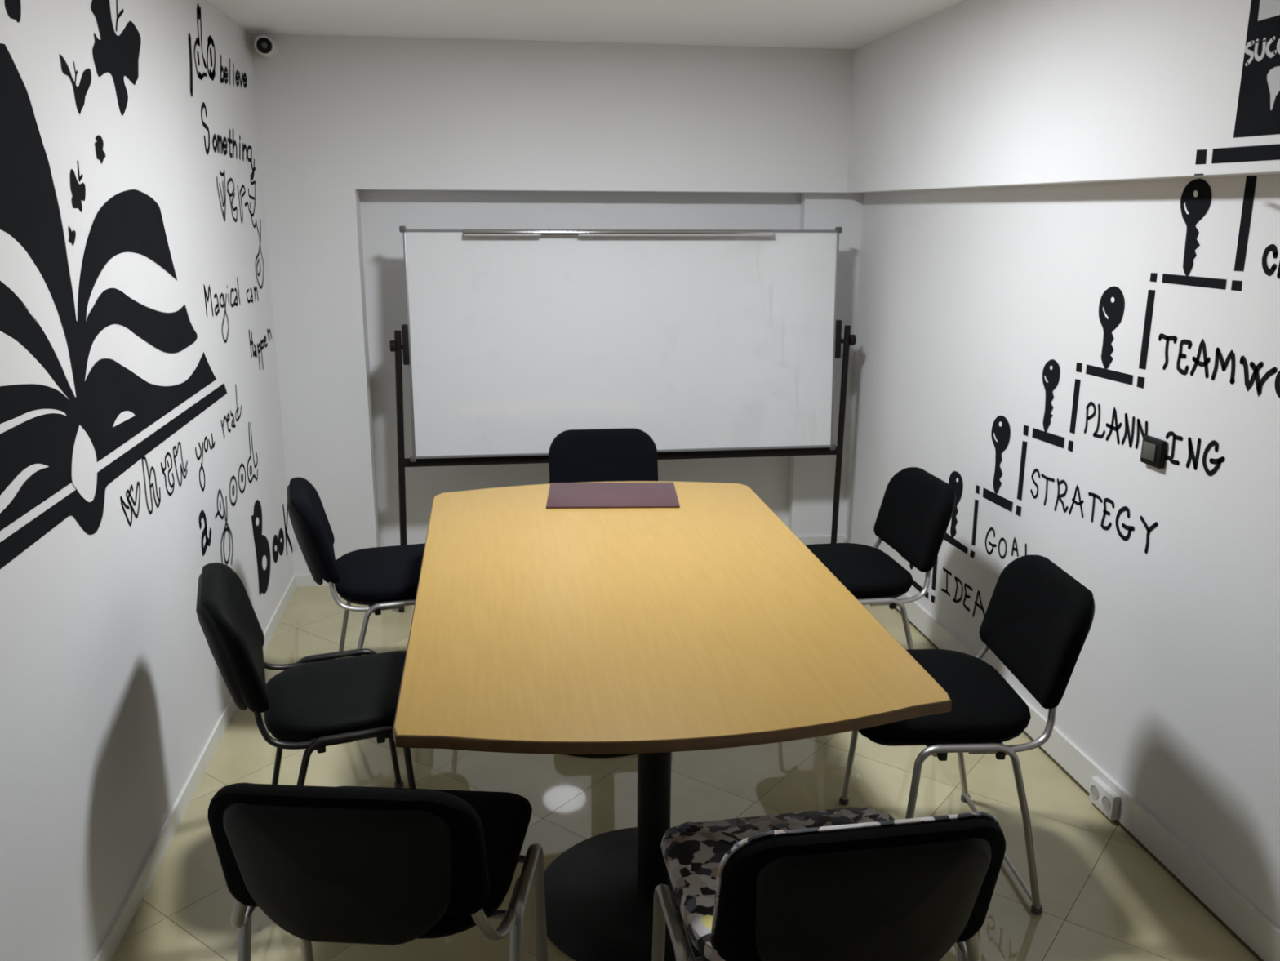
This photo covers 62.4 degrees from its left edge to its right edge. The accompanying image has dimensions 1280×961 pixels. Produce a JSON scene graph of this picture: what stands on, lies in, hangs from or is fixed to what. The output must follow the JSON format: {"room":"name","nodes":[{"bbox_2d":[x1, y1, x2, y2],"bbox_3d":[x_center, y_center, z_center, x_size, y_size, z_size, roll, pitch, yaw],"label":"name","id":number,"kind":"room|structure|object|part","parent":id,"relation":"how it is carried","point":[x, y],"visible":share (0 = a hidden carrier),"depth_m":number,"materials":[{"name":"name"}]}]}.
{"room":"meeting room","nodes":[
{"label":"meeting room","id":0,"kind":"room"},
{"bbox_2d":[0,0,293,960],"bbox_3d":[-1.162,0.189,1.403,0.100,2.452,7.130,-2,14,-8],"label":"wall","id":1,"kind":"structure","parent":0,"point":[113,689],"depth_m":2.72,"materials":[{"name":"white paint"}]},
{"bbox_2d":[4,0,21,22],"bbox_3d":[-1.244,-0.948,2.094,0.001,0.071,0.078,-2,14,-8],"label":"mural","id":2,"kind":"object","parent":1,"relation":"attached to","point":[13,7],"visible":1,"depth_m":2.10,"materials":[{"name":"black paint"}]},
{"bbox_2d":[68,226,75,245],"bbox_3d":[-1.268,-0.546,2.358,0.001,0.045,0.048,-2,14,-8],"label":"mural","id":3,"kind":"object","parent":1,"relation":"attached to","point":[72,233],"visible":1,"depth_m":2.36,"materials":[{"name":"black paint"}]},
{"bbox_2d":[59,53,91,114],"bbox_3d":[-1.289,-0.902,2.424,0.001,0.120,0.190,-2,14,-8],"label":"mural","id":4,"kind":"object","parent":1,"relation":"attached to","point":[80,92],"visible":1,"depth_m":2.43,"materials":[{"name":"black paint"}]},
{"bbox_2d":[70,160,85,212],"bbox_3d":[-1.278,-0.668,2.400,0.001,0.115,0.096,-2,14,-8],"label":"mural","id":5,"kind":"object","parent":1,"relation":"attached to","point":[78,191],"visible":1,"depth_m":2.40,"materials":[{"name":"black paint"}]},
{"bbox_2d":[94,134,105,164],"bbox_3d":[-1.303,-0.798,2.549,0.001,0.068,0.067,-2,14,-8],"label":"mural","id":6,"kind":"object","parent":1,"relation":"attached to","point":[100,154],"visible":1,"depth_m":2.55,"materials":[{"name":"black paint"}]},
{"bbox_2d":[0,43,226,568],"bbox_3d":[-1.290,-0.438,2.538,0.001,1.035,2.232,-2,14,-8],"label":"mural","id":7,"kind":"object","parent":1,"relation":"attached to","point":[56,424],"visible":1,"depth_m":2.26,"materials":[{"name":"black paint"}]},
{"bbox_2d":[0,383,226,568],"bbox_3d":[-1.292,-0.004,2.648,0.001,0.140,2.232,-2,14,-8],"label":"book","id":8,"kind":"object","parent":7,"relation":"on","point":[89,515],"depth_m":2.43,"materials":[{"name":"black paint"}]},
{"bbox_2d":[90,0,141,115],"bbox_3d":[-1.334,-1.096,2.704,0.001,0.313,0.402,-2,14,-8],"label":"mural","id":9,"kind":"object","parent":1,"relation":"attached to","point":[117,55],"visible":1,"depth_m":2.69,"materials":[{"name":"black paint"}]},
{"bbox_2d":[120,440,187,526],"bbox_3d":[-1.328,-0.010,2.904,0.001,0.166,0.599,-2,14,-8],"label":"lettering","id":10,"kind":"object","parent":1,"relation":"attached to","point":[144,457],"depth_m":2.86,"materials":[{"name":"black paint"}]},
{"bbox_2d":[93,573,297,960],"bbox_3d":[-1.101,1.288,1.610,0.009,0.060,6.771,-2,14,-8],"label":"baseboard","id":11,"kind":"structure","parent":1,"relation":"attached to","point":[109,945],"depth_m":2.92,"materials":[{"name":"white tile"}]},
{"bbox_2d":[188,3,215,97],"bbox_3d":[-1.458,-1.421,3.512,0.001,0.310,0.393,-2,14,-8],"label":"lettering","id":12,"kind":"object","parent":1,"relation":"attached to","point":[211,75],"depth_m":3.49,"materials":[{"name":"black paint"}]},
{"bbox_2d":[195,432,214,491],"bbox_3d":[-1.402,-0.061,3.420,0.001,0.161,0.238,-2,14,-8],"label":"lettering","id":13,"kind":"object","parent":1,"relation":"attached to","point":[206,437],"depth_m":3.37,"materials":[{"name":"black paint"}]},
{"bbox_2d":[199,510,211,555],"bbox_3d":[-1.389,0.157,3.377,0.001,0.143,0.134,-2,14,-8],"label":"lettering","id":14,"kind":"object","parent":1,"relation":"attached to","point":[202,514],"depth_m":3.36,"materials":[{"name":"black paint"}]},
{"bbox_2d":[204,277,239,342],"bbox_3d":[-1.460,-0.595,3.712,0.001,0.218,0.501,-2,14,-8],"label":"lettering","id":15,"kind":"object","parent":1,"relation":"attached to","point":[235,304],"depth_m":3.69,"materials":[{"name":"black paint"}]},
{"bbox_2d":[200,102,254,180],"bbox_3d":[-1.504,-1.233,3.884,0.001,0.233,0.808,-2,14,-8],"label":"lettering","id":16,"kind":"object","parent":1,"relation":"attached to","point":[224,145],"depth_m":3.79,"materials":[{"name":"black paint"}]},
{"bbox_2d":[221,387,241,437],"bbox_3d":[-1.456,-0.253,3.762,0.001,0.151,0.321,-2,14,-8],"label":"lettering","id":17,"kind":"object","parent":1,"relation":"attached to","point":[227,420],"depth_m":3.77,"materials":[{"name":"black paint"}]},
{"bbox_2d":[220,54,246,88],"bbox_3d":[-1.524,-1.522,3.965,0.001,0.108,0.462,-2,14,-8],"label":"lettering","id":18,"kind":"object","parent":1,"relation":"attached to","point":[224,75],"depth_m":3.95,"materials":[{"name":"black paint"}]},
{"bbox_2d":[214,422,257,565],"bbox_3d":[-1.457,0.044,3.834,0.001,0.422,0.703,-2,14,-8],"label":"lettering","id":19,"kind":"object","parent":1,"relation":"attached to","point":[218,513],"depth_m":3.72,"materials":[{"name":"black paint"}]},
{"bbox_2d":[216,166,263,288],"bbox_3d":[-1.516,-0.958,4.031,0.001,0.485,0.697,-2,14,-8],"label":"lettering","id":20,"kind":"object","parent":1,"relation":"attached to","point":[220,173],"depth_m":4.01,"materials":[{"name":"black paint"}]},
{"bbox_2d":[246,286,258,302],"bbox_3d":[-1.527,-0.730,4.161,0.001,0.064,0.210,-2,14,-8],"label":"lettering","id":21,"kind":"object","parent":1,"relation":"attached to","point":[255,287],"depth_m":4.15,"materials":[{"name":"black paint"}]},
{"bbox_2d":[248,328,271,369],"bbox_3d":[-1.541,-0.544,4.304,0.001,0.187,0.433,-2,14,-8],"label":"lettering","id":22,"kind":"object","parent":1,"relation":"attached to","point":[264,340],"depth_m":4.25,"materials":[{"name":"black paint"}]},
{"bbox_2d":[253,35,278,59],"bbox_3d":[-1.497,-1.735,4.224,0.089,0.086,0.163,-2,14,-8],"label":"security camera","id":23,"kind":"object","parent":1,"relation":"attached to","point":[264,46],"visible":1,"depth_m":4.16,"materials":[{"name":"white plastic"}]},
{"bbox_2d":[251,499,293,595],"bbox_3d":[-1.534,0.214,4.423,0.001,0.419,0.748,-2,14,-8],"label":"lettering","id":24,"kind":"object","parent":1,"relation":"attached to","point":[261,543],"depth_m":4.21,"materials":[{"name":"black paint"}]},
{"bbox_2d":[250,33,864,574],"bbox_3d":[-0.289,-0.696,4.889,2.653,2.452,0.259,-2,14,-8],"label":"wall","id":25,"kind":"structure","parent":0,"point":[362,139],"depth_m":4.60,"materials":[{"name":"white paint"}]},
{"bbox_2d":[296,573,334,586],"bbox_3d":[-1.397,0.456,4.879,0.367,0.055,0.009,-2,14,-8],"label":"baseboard","id":26,"kind":"structure","parent":25,"relation":"attached to","point":[308,580],"depth_m":4.86,"materials":[{"name":"white paint"}]},
{"bbox_2d":[796,534,845,544],"bbox_3d":[0.889,0.333,5.279,0.277,0.115,0.012,-2,14,-8],"label":"trim","id":27,"kind":"structure","parent":25,"relation":"attached to","point":[811,540],"depth_m":5.26,"materials":[{"name":"white tile"}]},
{"bbox_2d":[787,192,862,536],"bbox_3d":[0.886,-0.475,5.115,0.277,1.768,0.070,-2,14,-8],"label":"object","id":28,"kind":"structure","parent":25,"relation":"attached to","point":[811,477],"depth_m":5.11,"materials":[{"name":"white paint"}]},
{"bbox_2d":[207,0,966,49],"bbox_3d":[0.206,-1.091,1.280,2.853,0.100,7.130,-2,14,-8],"label":"ceiling","id":29,"kind":"structure","parent":0,"point":[852,24],"depth_m":3.93,"materials":[{"name":"white paint"}]},
{"bbox_2d":[111,585,1258,960],"bbox_3d":[0.195,1.295,1.888,2.853,0.080,7.130,-2,14,-8],"label":"floor","id":30,"kind":"structure","parent":0,"point":[1103,897],"depth_m":3.07,"materials":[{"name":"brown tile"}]},
{"bbox_2d":[195,562,416,788],"bbox_3d":[-0.818,0.611,2.777,0.574,0.797,0.539,-5,15,-20],"label":"chair","id":31,"kind":"object","parent":30,"relation":"on","point":[319,701],"visible":0.84,"depth_m":2.64,"materials":[{"name":"black fabric"}]},
{"bbox_3d":[-1.014,0.376,2.640,0.135,0.275,0.452,-5,15,-20],"label":"backrest","id":32,"kind":"part","parent":31,"relation":"part of","materials":[{"name":"black fabric"}]},
{"bbox_3d":[-1.001,0.719,3.014,0.145,0.449,0.028,-5,15,-20],"label":"leg","id":33,"kind":"part","parent":31,"relation":"part of","materials":[{"name":"black paint"}]},
{"bbox_3d":[-0.969,0.465,2.938,0.229,0.135,0.048,-9,17,-32],"label":"post","id":34,"kind":"part","parent":31,"relation":"part of","materials":[{"name":"silver metal"}]},
{"bbox_3d":[-0.804,0.574,2.515,0.229,0.135,0.048,-2,14,-8],"label":"post","id":35,"kind":"part","parent":31,"relation":"part of","materials":[{"name":"silver metal"}]},
{"bbox_3d":[-0.821,0.837,2.552,0.145,0.449,0.028,-5,15,-20],"label":"leg","id":36,"kind":"part","parent":31,"relation":"part of","materials":[{"name":"black paint"}]},
{"bbox_3d":[-0.758,0.564,2.788,0.446,0.061,0.418,-5,15,-20],"label":"seat","id":37,"kind":"part","parent":31,"relation":"part of","materials":[{"name":"black fabric"}]},
{"bbox_3d":[-0.865,0.498,3.008,0.146,0.017,0.025,-5,15,-20],"label":"rail","id":38,"kind":"part","parent":31,"relation":"part of","materials":[{"name":"silver metal"}]},
{"bbox_3d":[-0.686,0.615,2.550,0.146,0.017,0.025,-5,15,-20],"label":"rail","id":39,"kind":"part","parent":31,"relation":"part of","materials":[{"name":"metal"}]},
{"bbox_3d":[-0.757,0.697,3.103,0.091,0.448,0.028,-5,15,-20],"label":"leg","id":40,"kind":"part","parent":31,"relation":"part of","materials":[{"name":"black paint"}]},
{"bbox_3d":[-0.578,0.815,2.642,0.091,0.448,0.028,-5,15,-20],"label":"leg","id":41,"kind":"part","parent":31,"relation":"part of","materials":[{"name":"black paint"}]},
{"bbox_2d":[287,477,425,658],"bbox_3d":[-0.886,0.391,3.640,0.573,0.797,0.539,-4,15,-18],"label":"chair","id":42,"kind":"object","parent":30,"relation":"on","point":[385,577],"visible":0.72,"depth_m":3.43,"materials":[{"name":"black fabric"}]},
{"bbox_3d":[-1.085,0.153,3.512,0.135,0.275,0.452,-4,15,-18],"label":"backrest","id":43,"kind":"part","parent":42,"relation":"part of","materials":[{"name":"black fabric"}]},
{"bbox_3d":[-1.060,0.496,3.885,0.145,0.449,0.028,-4,15,-18],"label":"leg","id":44,"kind":"part","parent":42,"relation":"part of","materials":[{"name":"silver metal"}]},
{"bbox_3d":[-0.883,0.353,3.379,0.229,0.135,0.048,-1,14,-6],"label":"post","id":45,"kind":"part","parent":42,"relation":"part of","materials":[{"name":"silver metal"}]},
{"bbox_3d":[-0.901,0.617,3.417,0.145,0.449,0.028,-4,15,-18],"label":"leg","id":46,"kind":"part","parent":42,"relation":"part of","materials":[{"name":"silver metal"}]},
{"bbox_3d":[-0.825,0.311,3.641,0.446,0.061,0.470,-4,15,-18],"label":"seat","id":47,"kind":"part","parent":42,"relation":"part of","materials":[{"name":"black fabric"}]},
{"bbox_3d":[-0.764,0.396,3.408,0.146,0.017,0.025,-4,15,-18],"label":"rail","id":48,"kind":"part","parent":42,"relation":"part of","materials":[{"name":"silver metal"}]},
{"bbox_2d":[207,782,548,960],"bbox_3d":[-0.471,0.809,2.006,0.539,0.797,0.573,1,14,4],"label":"chair","id":49,"kind":"object","parent":30,"relation":"on","point":[357,864],"visible":1,"depth_m":1.70,"materials":[{"name":"black fabric"}]},
{"bbox_3d":[-0.708,0.725,1.924,0.048,0.135,0.229,-2,14,-8],"label":"post","id":50,"kind":"part","parent":49,"relation":"part of","materials":[{"name":"silver metal"}]},
{"bbox_3d":[-0.733,0.987,1.966,0.028,0.449,0.145,1,14,4],"label":"leg","id":51,"kind":"part","parent":49,"relation":"part of","materials":[{"name":"silver metal"}]},
{"bbox_3d":[-0.716,0.922,2.218,0.028,0.448,0.091,1,14,4],"label":"leg","id":52,"kind":"part","parent":49,"relation":"part of","materials":[{"name":"silver metal"}]},
{"bbox_3d":[-0.484,0.608,1.738,0.452,0.275,0.135,1,14,4],"label":"backrest","id":53,"kind":"part","parent":49,"relation":"part of","materials":[{"name":"black plastic"}]},
{"bbox_3d":[-0.467,0.719,2.048,0.470,0.061,0.446,1,14,4],"label":"seat","id":54,"kind":"part","parent":49,"relation":"part of","materials":[{"name":"black fabric"}]},
{"bbox_3d":[-0.243,0.734,1.895,0.048,0.135,0.229,4,15,15],"label":"post","id":55,"kind":"part","parent":49,"relation":"part of","materials":[{"name":"silver metal"}]},
{"bbox_3d":[-0.225,0.997,1.935,0.028,0.449,0.145,1,14,4],"label":"leg","id":56,"kind":"part","parent":49,"relation":"part of","materials":[{"name":"silver metal"}]},
{"bbox_3d":[-0.216,0.752,2.020,0.025,0.017,0.146,1,14,4],"label":"rail","id":57,"kind":"part","parent":49,"relation":"part of","materials":[{"name":"silver metal"}]},
{"bbox_3d":[-0.208,0.933,2.187,0.028,0.448,0.091,1,14,4],"label":"leg","id":58,"kind":"part","parent":49,"relation":"part of","materials":[{"name":"silver metal"}]},
{"bbox_2d":[548,427,657,484],"bbox_3d":[-0.125,0.235,4.263,0.539,0.797,0.573,-2,14,-8],"label":"chair","id":59,"kind":"object","parent":30,"relation":"on","point":[630,454],"visible":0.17,"depth_m":4.39,"materials":[{"name":"black fabric"}]},
{"bbox_2d":[389,226,856,611],"bbox_3d":[-0.053,-0.302,4.712,2.064,1.616,0.480,-2,14,-8],"label":"whiteboard","id":60,"kind":"object","parent":30,"relation":"on","point":[706,344],"visible":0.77,"depth_m":4.62,"materials":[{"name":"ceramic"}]},
{"bbox_3d":[-1.051,-0.572,4.494,0.024,0.048,0.048,-2,14,-8],"label":"knob","id":61,"kind":"part","parent":60,"relation":"part of","materials":[{"name":"black paint"}]},
{"bbox_3d":[-1.044,-0.088,4.619,0.056,1.131,0.029,-2,14,-8],"label":"post","id":62,"kind":"part","parent":60,"relation":"part of","materials":[{"name":"black metal"}]},
{"bbox_3d":[-0.983,-0.573,4.504,0.012,0.948,0.087,-2,14,-8],"label":"frame rail","id":63,"kind":"part","parent":60,"relation":"part of","materials":[{"name":"grey metal"}]},
{"bbox_3d":[-0.079,-1.061,4.511,1.325,0.020,0.038,-2,14,-8],"label":"pen rail","id":64,"kind":"part","parent":60,"relation":"part of","materials":[{"name":"silver metal"}]},
{"bbox_3d":[-0.060,-0.108,4.760,1.990,0.034,0.032,-2,14,-8],"label":"cross rail","id":65,"kind":"part","parent":60,"relation":"part of","materials":[{"name":"metal"}]},
{"bbox_3d":[-0.056,-1.073,4.545,1.890,0.013,0.028,-2,14,-8],"label":"frame rail","id":66,"kind":"part","parent":60,"relation":"part of","materials":[{"name":"grey metal"}]},
{"bbox_3d":[-0.051,-0.130,4.724,1.890,0.013,0.028,-2,14,-8],"label":"frame rail","id":67,"kind":"part","parent":60,"relation":"part of","materials":[{"name":"grey metal"}]},
{"bbox_3d":[0.876,-0.631,4.766,0.012,0.948,0.087,-2,14,-8],"label":"frame rail","id":68,"kind":"part","parent":60,"relation":"part of","materials":[{"name":"grey metal"}]},
{"bbox_3d":[0.926,-0.150,4.896,0.044,1.130,0.029,-2,14,-8],"label":"post","id":69,"kind":"part","parent":60,"relation":"part of","materials":[{"name":"black metal"}]},
{"bbox_3d":[0.958,-0.636,4.777,0.024,0.048,0.048,-2,14,-8],"label":"knob","id":70,"kind":"part","parent":60,"relation":"part of","materials":[{"name":"black paint"}]},
{"bbox_2d":[392,480,951,960],"bbox_3d":[-0.041,0.601,2.926,1.087,0.750,1.900,-2,14,-8],"label":"conference table","id":71,"kind":"object","parent":30,"relation":"on","point":[707,622],"visible":0.83,"depth_m":2.46,"materials":[{"name":"brown wood"}]},
{"bbox_2d":[546,482,679,508],"bbox_3d":[-0.092,0.048,3.560,0.433,0.007,0.310,0,14,-2],"label":"desk pad","id":72,"kind":"object","parent":71,"relation":"on","point":[561,495],"visible":1,"depth_m":3.53,"materials":[{"name":"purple leather"}]},
{"bbox_2d":[651,806,1005,960],"bbox_3d":[0.314,0.835,1.909,0.539,0.801,0.580,-2,14,-9],"label":"chair","id":73,"kind":"object","parent":30,"relation":"on","point":[854,883],"visible":1,"depth_m":1.59,"materials":[{"name":"black fabric"}]},
{"bbox_3d":[0.036,0.966,2.060,0.028,0.448,0.091,-2,14,-9],"label":"leg","id":74,"kind":"part","parent":73,"relation":"part of","materials":[{"name":"silver metal"}]},
{"bbox_3d":[0.058,0.785,1.895,0.025,0.017,0.146,-2,14,-9],"label":"rail","id":75,"kind":"part","parent":73,"relation":"part of","materials":[{"name":"silver metal"}]},
{"bbox_3d":[0.079,1.030,1.811,0.028,0.449,0.145,-2,14,-9],"label":"leg","id":76,"kind":"part","parent":73,"relation":"part of","materials":[{"name":"silver metal"}]},
{"bbox_3d":[0.097,0.767,1.773,0.048,0.135,0.229,-5,15,-21],"label":"post","id":77,"kind":"part","parent":73,"relation":"part of","materials":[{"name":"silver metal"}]},
{"bbox_3d":[0.304,0.748,1.948,0.484,0.077,0.460,-2,14,-9],"label":"seat","id":78,"kind":"part","parent":73,"relation":"part of","materials":[{"name":"fabric"}]},
{"bbox_3d":[0.581,1.012,1.892,0.028,0.449,0.145,-2,14,-9],"label":"leg","id":79,"kind":"part","parent":73,"relation":"part of","materials":[{"name":"silver metal"}]},
{"bbox_3d":[0.557,0.750,1.847,0.048,0.135,0.229,1,14,3],"label":"post","id":80,"kind":"part","parent":73,"relation":"part of","materials":[{"name":"silver metal"}]},
{"bbox_2d":[804,466,955,648],"bbox_3d":[0.753,0.382,3.704,0.574,0.797,0.539,-2,14,-9],"label":"chair","id":81,"kind":"object","parent":30,"relation":"on","point":[916,510],"visible":0.64,"depth_m":3.60,"materials":[{"name":"black fabric"}]},
{"bbox_3d":[0.691,0.309,3.675,0.446,0.061,0.470,-2,14,-9],"label":"seat","id":82,"kind":"part","parent":81,"relation":"part of","materials":[{"name":"black fabric"}]},
{"bbox_3d":[0.749,0.394,3.442,0.146,0.017,0.025,-2,14,-9],"label":"rail","id":83,"kind":"part","parent":81,"relation":"part of","materials":[{"name":"silver metal"}]},
{"bbox_3d":[0.789,0.224,3.913,0.229,0.135,0.048,1,14,3],"label":"post","id":84,"kind":"part","parent":81,"relation":"part of","materials":[{"name":"silver metal"}]},
{"bbox_3d":[0.863,0.338,3.467,0.229,0.135,0.048,-5,15,-21],"label":"post","id":85,"kind":"part","parent":81,"relation":"part of","materials":[{"name":"silver metal"}]},
{"bbox_3d":[0.891,0.599,3.516,0.145,0.449,0.028,-2,14,-9],"label":"leg","id":86,"kind":"part","parent":81,"relation":"part of","materials":[{"name":"silver metal"}]},
{"bbox_3d":[0.962,0.121,3.671,0.135,0.275,0.452,-2,14,-9],"label":"backrest","id":87,"kind":"part","parent":81,"relation":"part of","materials":[{"name":"black fabric"}]},
{"bbox_2d":[839,554,1094,914],"bbox_3d":[0.810,0.622,2.761,0.573,0.797,0.539,0,14,-3],"label":"chair","id":88,"kind":"object","parent":30,"relation":"on","point":[1037,620],"visible":0.84,"depth_m":2.60,"materials":[{"name":"black fabric"}]},
{"bbox_3d":[0.636,0.719,3.041,0.091,0.448,0.028,0,14,-3],"label":"leg","id":89,"kind":"part","parent":88,"relation":"part of","materials":[{"name":"silver metal"}]},
{"bbox_3d":[0.660,0.844,2.548,0.091,0.448,0.028,0,14,-3],"label":"leg","id":90,"kind":"part","parent":88,"relation":"part of","materials":[{"name":"silver metal"}]},
{"bbox_3d":[0.747,0.548,2.739,0.446,0.061,0.470,0,14,-3],"label":"seat","id":91,"kind":"part","parent":88,"relation":"part of","materials":[{"name":"black fabric"}]},
{"bbox_3d":[0.896,0.717,3.053,0.145,0.449,0.028,0,14,-3],"label":"leg","id":92,"kind":"part","parent":88,"relation":"part of","materials":[{"name":"silver metal"}]},
{"bbox_3d":[0.778,0.634,2.502,0.146,0.017,0.025,0,14,-3],"label":"rail","id":93,"kind":"part","parent":88,"relation":"part of","materials":[{"name":"silver metal"}]},
{"bbox_3d":[0.873,0.466,2.966,0.229,0.135,0.048,3,14,9],"label":"post","id":94,"kind":"part","parent":88,"relation":"part of","materials":[{"name":"silver metal"}]},
{"bbox_3d":[0.895,0.581,2.514,0.229,0.135,0.048,-4,15,-14],"label":"post","id":95,"kind":"part","parent":88,"relation":"part of","materials":[{"name":"silver metal"}]},
{"bbox_3d":[0.920,0.843,2.560,0.145,0.449,0.028,0,14,-3],"label":"leg","id":96,"kind":"part","parent":88,"relation":"part of","materials":[{"name":"silver metal"}]},
{"bbox_3d":[1.021,0.367,2.707,0.135,0.275,0.452,0,14,-3],"label":"backrest","id":97,"kind":"part","parent":88,"relation":"part of","materials":[{"name":"black fabric"}]},
{"bbox_2d":[844,173,1279,928],"bbox_3d":[1.563,0.103,1.786,0.100,2.452,7.130,-2,14,-8],"label":"wall","id":98,"kind":"structure","parent":0,"point":[966,296],"depth_m":2.95,"materials":[{"name":"white paint"}]},
{"bbox_2d":[948,471,963,537],"bbox_3d":[1.196,0.091,4.023,0.001,0.260,0.125,-2,14,-8],"label":"mural","id":99,"kind":"object","parent":98,"relation":"attached to","point":[955,480],"visible":0.78,"depth_m":4.01,"materials":[{"name":"black paint"}]},
{"bbox_2d":[941,567,984,617],"bbox_3d":[1.215,0.425,3.969,0.001,0.120,0.379,-2,14,-8],"label":"lettering","id":100,"kind":"object","parent":98,"relation":"attached to","point":[954,600],"depth_m":3.97,"materials":[{"name":"black paint"}]},
{"bbox_2d":[991,415,1010,493],"bbox_3d":[1.242,-0.089,3.657,0.001,0.277,0.137,-2,14,-8],"label":"mural","id":101,"kind":"object","parent":98,"relation":"attached to","point":[1001,430],"visible":1,"depth_m":3.65,"materials":[{"name":"black paint"}]},
{"bbox_2d":[985,527,1026,559],"bbox_3d":[1.259,0.238,3.611,0.001,0.120,0.341,-2,14,-8],"label":"lettering","id":102,"kind":"object","parent":98,"relation":"attached to","point":[993,545],"depth_m":3.66,"materials":[{"name":"black paint"}]},
{"bbox_2d":[1042,359,1060,431],"bbox_3d":[1.284,-0.265,3.318,0.001,0.232,0.105,-2,14,-8],"label":"mural","id":103,"kind":"object","parent":98,"relation":"attached to","point":[1051,371],"visible":1,"depth_m":3.31,"materials":[{"name":"black paint"}]},
{"bbox_2d":[842,537,1279,960],"bbox_3d":[1.508,1.174,2.009,0.014,0.105,6.848,-2,14,-8],"label":"baseboard","id":104,"kind":"structure","parent":98,"relation":"attached to","point":[1244,921],"depth_m":2.82,"materials":[{"name":"white tile"}]},
{"bbox_2d":[846,0,1279,192],"bbox_3d":[1.474,-0.769,1.467,0.110,0.606,6.771,-2,14,-8],"label":"wall","id":105,"kind":"structure","parent":98,"relation":"attached to","point":[969,94],"depth_m":3.04,"materials":[{"name":"white paint"}]},
{"bbox_2d":[911,175,1257,603],"bbox_3d":[1.262,-0.145,3.509,0.001,1.611,1.909,-2,14,-8],"label":"mural","id":106,"kind":"object","parent":98,"relation":"attached to","point":[1251,180],"visible":0.85,"depth_m":2.91,"materials":[{"name":"black paint"}]},
{"bbox_2d":[1030,468,1157,553],"bbox_3d":[1.323,0.082,3.126,0.001,0.116,0.667,-2,14,-8],"label":"lettering","id":107,"kind":"object","parent":98,"relation":"attached to","point":[1129,528],"depth_m":3.06,"materials":[{"name":"black paint"}]},
{"bbox_2d":[1088,776,1120,820],"bbox_3d":[1.336,0.913,3.039,0.026,0.076,0.116,-2,14,-8],"label":"power socket","id":108,"kind":"object","parent":98,"relation":"attached to","point":[1104,797],"visible":1,"depth_m":3.02,"materials":[{"name":"white plastic"}]},
{"bbox_2d":[1098,286,1124,368],"bbox_3d":[1.326,-0.431,2.985,0.001,0.232,0.124,-2,14,-8],"label":"mural","id":109,"kind":"object","parent":98,"relation":"attached to","point":[1112,303],"visible":1,"depth_m":2.98,"materials":[{"name":"black paint"}]},
{"bbox_2d":[1140,435,1167,468],"bbox_3d":[1.354,-0.076,2.789,0.022,0.074,0.086,-2,14,-8],"label":"light switch","id":110,"kind":"object","parent":98,"relation":"attached to","point":[1153,450],"visible":1,"depth_m":2.77,"materials":[{"name":"black plastic"}]},
{"bbox_2d":[1084,401,1224,475],"bbox_3d":[1.358,-0.117,2.826,0.001,0.106,0.612,-2,14,-8],"label":"lettering","id":111,"kind":"object","parent":98,"relation":"attached to","point":[1217,462],"depth_m":2.83,"materials":[{"name":"black paint"}]},
{"bbox_2d":[1180,178,1211,275],"bbox_3d":[1.371,-0.628,2.622,0.001,0.235,0.118,-2,14,-8],"label":"mural","id":112,"kind":"object","parent":98,"relation":"attached to","point":[1196,197],"visible":1,"depth_m":2.62,"materials":[{"name":"black paint"}]},
{"bbox_2d":[1158,333,1279,398],"bbox_3d":[1.401,-0.254,2.490,0.001,0.132,0.602,-2,14,-8],"label":"lettering","id":113,"kind":"object","parent":98,"relation":"attached to","point":[1259,384],"depth_m":2.53,"materials":[{"name":"black paint"}]},
{"bbox_2d":[1195,143,1279,164],"bbox_3d":[1.310,-0.698,2.252,0.001,0.034,0.384,-2,14,-8],"label":"mural","id":114,"kind":"object","parent":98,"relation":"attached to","point":[1269,152],"visible":1,"depth_m":2.29,"materials":[{"name":"black paint"}]},
{"bbox_2d":[1233,0,1279,137],"bbox_3d":[1.319,-0.909,2.136,0.001,0.400,0.280,-2,14,-8],"label":"mural","id":115,"kind":"object","parent":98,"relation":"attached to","point":[1258,109],"visible":1,"depth_m":2.22,"materials":[{"name":"black paint"}]},
{"bbox_2d":[1262,244,1279,278],"bbox_3d":[1.415,-0.483,2.339,0.001,0.078,0.110,-2,14,-8],"label":"lettering","id":116,"kind":"object","parent":98,"relation":"attached to","point":[1273,247],"depth_m":2.36,"materials":[{"name":"black paint"}]}
]}

